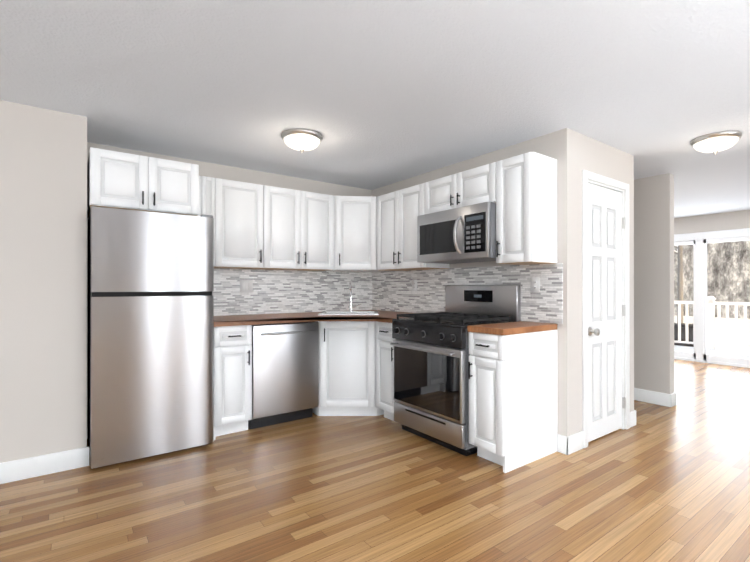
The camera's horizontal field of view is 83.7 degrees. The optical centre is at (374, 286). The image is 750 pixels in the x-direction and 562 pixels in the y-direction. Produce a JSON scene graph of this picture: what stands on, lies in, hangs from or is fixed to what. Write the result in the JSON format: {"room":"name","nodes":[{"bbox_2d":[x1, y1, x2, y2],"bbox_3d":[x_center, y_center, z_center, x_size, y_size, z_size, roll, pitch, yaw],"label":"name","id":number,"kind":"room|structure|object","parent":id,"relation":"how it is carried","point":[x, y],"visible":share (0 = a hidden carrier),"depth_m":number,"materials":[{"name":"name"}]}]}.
{"room":"kitchen","nodes":[
{"label":"kitchen","id":0,"kind":"room"},
{"bbox_2d":[0,100,86,462],"bbox_3d":[-3.765,0.031,1.801,4.145,2.290,0.680,0,0,-36],"label":"wall","id":1,"kind":"structure","parent":0,"point":[43,281],"depth_m":2.61,"materials":[{"name":"grey paint"}]},
{"bbox_2d":[0,447,88,483],"bbox_3d":[-3.515,1.113,1.553,4.059,0.125,0.014,0,0,-36],"label":"baseboard","id":2,"kind":"structure","parent":1,"relation":"attached to","point":[26,468],"depth_m":2.60,"materials":[{"name":"white wood"}]},
{"bbox_2d":[87,142,371,438],"bbox_3d":[-0.735,0.036,4.375,3.785,2.290,0.100,0,0,-36],"label":"wall","id":3,"kind":"structure","parent":0,"point":[207,169],"depth_m":3.99,"materials":[{"name":"grey paint"}]},
{"bbox_2d":[87,147,198,217],"bbox_3d":[-1.755,-0.717,3.156,0.672,0.378,0.662,0,0,-36],"label":"upper cabinet","id":4,"kind":"object","parent":3,"relation":"attached to","point":[120,180],"visible":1,"depth_m":2.90,"materials":[{"name":"white wood"}]},
{"bbox_2d":[198,176,200,215],"bbox_3d":[-1.552,-0.718,3.530,0.093,0.375,0.298,0,0,-36],"label":"upper cabinet","id":5,"kind":"object","parent":3,"relation":"attached to","point":[199,214],"visible":0.07,"depth_m":3.43,"materials":[{"name":"white wood"}]},
{"bbox_2d":[201,176,214,265],"bbox_3d":[-1.466,-0.535,3.580,0.103,0.740,0.319,0,0,-36],"label":"upper cabinet","id":6,"kind":"object","parent":3,"relation":"attached to","point":[207,195],"visible":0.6,"depth_m":3.46,"materials":[{"name":"white wood"}]},
{"bbox_2d":[214,178,262,268],"bbox_3d":[-1.245,-0.533,3.721,0.419,0.743,0.352,0,0,-36],"label":"upper cabinet","id":7,"kind":"object","parent":3,"relation":"attached to","point":[238,224],"visible":0.94,"depth_m":3.60,"materials":[{"name":"white wood"}]},
{"bbox_2d":[212,268,371,315],"bbox_3d":[-0.814,0.054,4.250,1.921,0.431,0.009,0,0,-36],"label":"backsplash","id":8,"kind":"structure","parent":3,"relation":"attached to","point":[286,291],"depth_m":4.21,"materials":[{"name":"tile"}]},
{"bbox_2d":[240,280,252,291],"bbox_3d":[-1.212,0.001,3.947,0.120,0.115,0.009,0,0,-36],"label":"outlet","id":9,"kind":"object","parent":8,"relation":"attached to","point":[246,285],"visible":1,"depth_m":3.95,"materials":[{"name":"white plastic"}]},
{"bbox_2d":[258,185,333,270],"bbox_3d":[-0.781,-0.533,4.060,0.729,0.743,0.352,0,0,-36],"label":"upper cabinet","id":10,"kind":"object","parent":3,"relation":"attached to","point":[298,229],"visible":0.98,"depth_m":3.92,"materials":[{"name":"white wood"}]},
{"bbox_2d":[326,196,385,271],"bbox_3d":[-0.157,-0.533,4.409,0.688,0.740,0.525,0,0,-36],"label":"upper cabinet","id":11,"kind":"object","parent":3,"relation":"attached to","point":[355,233],"visible":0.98,"depth_m":4.19,"materials":[{"name":"white wood"}]},
{"bbox_2d":[0,359,749,561],"bbox_3d":[1.281,1.226,1.635,12.100,0.100,9.700,0,0,-36],"label":"floor","id":12,"kind":"structure","parent":0,"point":[658,483],"depth_m":2.32,"materials":[{"name":"brown wood"}]},
{"bbox_2d":[88,206,213,468],"bbox_3d":[-1.694,0.328,3.151,0.761,1.703,0.685,0,0,-36],"label":"fridge","id":13,"kind":"object","parent":12,"relation":"on","point":[150,336],"visible":1,"depth_m":2.85,"materials":[{"name":"grey metal"}]},
{"bbox_2d":[214,325,251,439],"bbox_3d":[-1.278,0.746,3.509,0.298,0.868,0.652,0,0,-36],"label":"base cabinet","id":14,"kind":"object","parent":12,"relation":"on","point":[232,379],"visible":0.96,"depth_m":3.28,"materials":[{"name":"white wood"}]},
{"bbox_2d":[248,321,318,428],"bbox_3d":[-0.895,0.748,3.749,0.596,0.864,0.621,0,0,-36],"label":"dishwasher","id":15,"kind":"object","parent":12,"relation":"on","point":[285,372],"visible":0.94,"depth_m":3.52,"materials":[{"name":"grey metal"}]},
{"bbox_2d":[312,321,383,415],"bbox_3d":[-0.180,0.747,4.152,1.026,0.868,0.910,0,0,-36],"label":"base cabinet","id":16,"kind":"object","parent":12,"relation":"on","point":[347,368],"visible":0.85,"depth_m":3.72,"materials":[{"name":"white wood"}]},
{"bbox_2d":[214,310,414,326],"bbox_3d":[-0.457,0.290,3.755,1.924,0.040,1.205,0,0,-36],"label":"countertop","id":17,"kind":"structure","parent":16,"relation":"on","point":[384,316],"depth_m":3.61,"materials":[{"name":"brown wood"}]},
{"bbox_2d":[318,282,378,314],"bbox_3d":[-0.249,0.115,4.103,0.560,0.309,0.495,0,0,0],"label":"sink","id":18,"kind":"object","parent":17,"relation":"in","point":[350,312],"visible":1,"depth_m":4.24,"materials":[{"name":"white ceramic"}]},
{"bbox_2d":[376,321,397,422],"bbox_3d":[0.329,0.746,3.772,0.652,0.868,0.306,0,0,-36],"label":"base cabinet","id":19,"kind":"object","parent":12,"relation":"on","point":[385,401],"visible":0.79,"depth_m":3.62,"materials":[{"name":"white wood"}]},
{"bbox_2d":[390,285,520,455],"bbox_3d":[0.608,0.584,3.312,0.726,1.190,0.754,0,0,-36],"label":"range","id":20,"kind":"object","parent":12,"relation":"on","point":[430,376],"visible":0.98,"depth_m":3.15,"materials":[{"name":"grey metal"}]},
{"bbox_2d":[468,330,557,472],"bbox_3d":[0.956,0.745,2.914,0.652,0.868,0.287,0,0,-36],"label":"base cabinet","id":21,"kind":"object","parent":12,"relation":"on","point":[513,401],"visible":0.96,"depth_m":2.77,"materials":[{"name":"white wood"}]},
{"bbox_2d":[467,321,556,334],"bbox_3d":[0.966,0.289,2.917,0.617,0.040,0.291,0,0,-36],"label":"countertop","id":22,"kind":"structure","parent":21,"relation":"on","point":[511,328],"depth_m":2.80,"materials":[{"name":"brown wood"}]},
{"bbox_2d":[0,0,749,217],"bbox_3d":[1.281,-1.164,1.639,12.100,0.100,9.700,0,0,-36],"label":"ceiling","id":23,"kind":"structure","parent":0,"point":[375,94],"depth_m":2.25,"materials":[{"name":"white paint"}]},
{"bbox_2d":[281,129,322,152],"bbox_3d":[-0.539,-1.046,3.096,0.304,0.127,0.304,0,0,-36],"label":"ceiling light","id":24,"kind":"object","parent":23,"relation":"attached to","point":[301,140],"visible":1,"depth_m":3.01,"materials":[{"name":"white glass"}]},
{"bbox_2d":[690,131,741,154],"bbox_3d":[2.552,-1.046,3.138,0.304,0.127,0.304,0,0,-36],"label":"ceiling light","id":25,"kind":"object","parent":23,"relation":"attached to","point":[715,142],"visible":1,"depth_m":3.06,"materials":[{"name":"white glass"}]},
{"bbox_2d":[372,132,553,323],"bbox_3d":[0.668,0.036,3.951,0.100,2.290,2.240,0,0,-36],"label":"wall","id":26,"kind":"structure","parent":0,"point":[543,145],"depth_m":3.56,"materials":[{"name":"grey paint"}]},
{"bbox_2d":[377,183,449,270],"bbox_3d":[0.336,-0.533,4.020,0.352,0.743,0.699,0,0,-36],"label":"upper cabinet","id":27,"kind":"object","parent":26,"relation":"attached to","point":[399,211],"visible":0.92,"depth_m":3.91,"materials":[{"name":"white wood"}]},
{"bbox_2d":[424,162,495,214],"bbox_3d":[0.766,-0.758,3.431,0.352,0.295,0.759,0,0,-36],"label":"upper cabinet","id":28,"kind":"object","parent":26,"relation":"attached to","point":[476,185],"visible":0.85,"depth_m":3.30,"materials":[{"name":"white wood"}]},
{"bbox_2d":[417,202,495,263],"bbox_3d":[0.717,-0.406,3.393,0.473,0.400,0.754,0,0,-36],"label":"microwave","id":29,"kind":"object","parent":28,"relation":"attached to","point":[465,234],"visible":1,"depth_m":3.22,"materials":[{"name":"grey metal"}]},
{"bbox_2d":[372,263,562,323],"bbox_3d":[0.647,0.053,3.887,0.009,0.431,2.301,0,0,-36],"label":"backsplash","id":30,"kind":"structure","parent":26,"relation":"attached to","point":[392,291],"depth_m":3.67,"materials":[{"name":"tile"}]},
{"bbox_2d":[412,280,416,290],"bbox_3d":[0.398,-0.009,4.212,0.008,0.115,0.075,0,0,-36],"label":"outlet","id":31,"kind":"object","parent":30,"relation":"attached to","point":[414,285],"visible":1,"depth_m":4.21,"materials":[{"name":"white plastic"}]},
{"bbox_2d":[531,277,539,291],"bbox_3d":[1.194,-0.011,3.122,0.008,0.115,0.075,0,0,-36],"label":"outlet","id":32,"kind":"object","parent":30,"relation":"attached to","point":[535,284],"visible":1,"depth_m":3.12,"materials":[{"name":"white plastic"}]},
{"bbox_2d":[496,152,556,264],"bbox_3d":[1.076,-0.535,3.006,0.352,0.743,0.289,0,0,-36],"label":"upper cabinet","id":33,"kind":"object","parent":26,"relation":"attached to","point":[526,208],"visible":1,"depth_m":2.91,"materials":[{"name":"white wood"}]},
{"bbox_2d":[554,128,633,436],"bbox_3d":[1.746,0.034,3.289,1.060,2.290,0.100,0,0,-36],"label":"wall","id":34,"kind":"structure","parent":0,"point":[570,150],"depth_m":3.00,"materials":[{"name":"grey paint"}]},
{"bbox_2d":[557,434,568,454],"bbox_3d":[1.325,1.116,2.952,0.014,0.125,0.082,0,0,-36],"label":"baseboard","id":35,"kind":"structure","parent":34,"relation":"attached to","point":[562,442],"depth_m":2.95,"materials":[{"name":"white wood"}]},
{"bbox_2d":[567,431,583,454],"bbox_3d":[1.427,1.116,2.984,0.216,0.125,0.014,0,0,-36],"label":"baseboard","id":36,"kind":"structure","parent":34,"relation":"attached to","point":[576,441],"depth_m":2.98,"materials":[{"name":"white wood"}]},
{"bbox_2d":[582,170,629,447],"bbox_3d":[1.783,0.165,3.306,0.736,2.028,0.118,0,0,-36],"label":"door frame","id":37,"kind":"structure","parent":34,"relation":"attached to","point":[601,180],"depth_m":3.26,"materials":[{"name":"white wood"}]},
{"bbox_2d":[588,183,624,441],"bbox_3d":[1.817,0.197,3.272,0.602,1.941,0.106,0,0,-36],"label":"door","id":38,"kind":"structure","parent":34,"relation":"in","point":[606,312],"depth_m":3.28,"materials":[{"name":"painted wood"},{"name":"satin nickel"}]},
{"bbox_2d":[630,410,635,427],"bbox_3d":[2.163,1.117,3.522,0.136,0.125,0.014,0,0,-36],"label":"baseboard","id":39,"kind":"structure","parent":34,"relation":"attached to","point":[632,418],"depth_m":3.52,"materials":[{"name":"white wood"}]},
{"bbox_2d":[634,173,673,393],"bbox_3d":[1.838,0.039,5.630,0.110,2.290,3.710,0,0,-36],"label":"wall","id":40,"kind":"structure","parent":0,"point":[653,283],"depth_m":4.21,"materials":[{"name":"grey paint"}]},
{"bbox_2d":[634,388,671,406],"bbox_3d":[1.792,1.121,5.585,0.014,0.125,3.724,0,0,-36],"label":"baseboard","id":41,"kind":"structure","parent":40,"relation":"attached to","point":[654,397],"depth_m":4.20,"materials":[{"name":"white wood"}]},
{"bbox_2d":[671,392,675,406],"bbox_3d":[2.936,1.118,4.124,0.138,0.125,0.014,0,0,-36],"label":"baseboard","id":42,"kind":"structure","parent":40,"relation":"attached to","point":[673,395],"depth_m":4.12,"materials":[{"name":"white wood"}]},
{"bbox_2d":[674,210,749,233],"bbox_3d":[5.069,-0.974,6.624,0.100,0.260,1.840,0,0,-36],"label":"wall","id":43,"kind":"structure","parent":0,"point":[718,221],"depth_m":6.40,"materials":[{"name":"grey paint"}]},
{"bbox_2d":[674,228,749,367],"bbox_3d":[5.067,0.172,6.621,0.085,2.028,1.836,0,0,-36],"label":"glass door","id":44,"kind":"structure","parent":43,"relation":"in","point":[699,241],"depth_m":6.52,"materials":[{"name":"white plastic"}]},
{"label":"outside","id":45,"kind":"structure","parent":0,"visible":0},
{"bbox_2d":[674,296,749,358],"bbox_3d":[6.203,0.767,7.400,2.649,1.140,9.000,0,0,-36],"label":"railing","id":46,"kind":"object","parent":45,"point":[711,335],"depth_m":8.41,"materials":[{"name":"white wood"}]},
{"bbox_2d":[674,315,749,351],"bbox_3d":[28.688,2.125,26.925,61.998,0.200,90.000,0,0,-36],"label":"ground","id":47,"kind":"structure","parent":45,"point":[732,332],"depth_m":18.16,"materials":[{"name":"white"}]},
{"bbox_2d":[674,245,682,322],"bbox_3d":[10.462,-2.589,15.177,8.149,9.182,8.424,0,0,-36],"label":"tree","id":48,"kind":"object","parent":47,"relation":"on","point":[678,252],"depth_m":14.83,"materials":[{"name":"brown plant"}]},
{"bbox_2d":[674,323,693,346],"bbox_3d":[7.698,1.463,10.225,0.600,1.060,0.640,0,0,-36],"label":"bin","id":49,"kind":"object","parent":47,"relation":"on","point":[683,333],"depth_m":10.07,"materials":[{"name":"grey plastic"}]},
{"bbox_2d":[674,240,749,318],"bbox_3d":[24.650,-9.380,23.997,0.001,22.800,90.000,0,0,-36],"label":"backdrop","id":50,"kind":"structure","parent":45,"point":[721,286],"depth_m":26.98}
]}

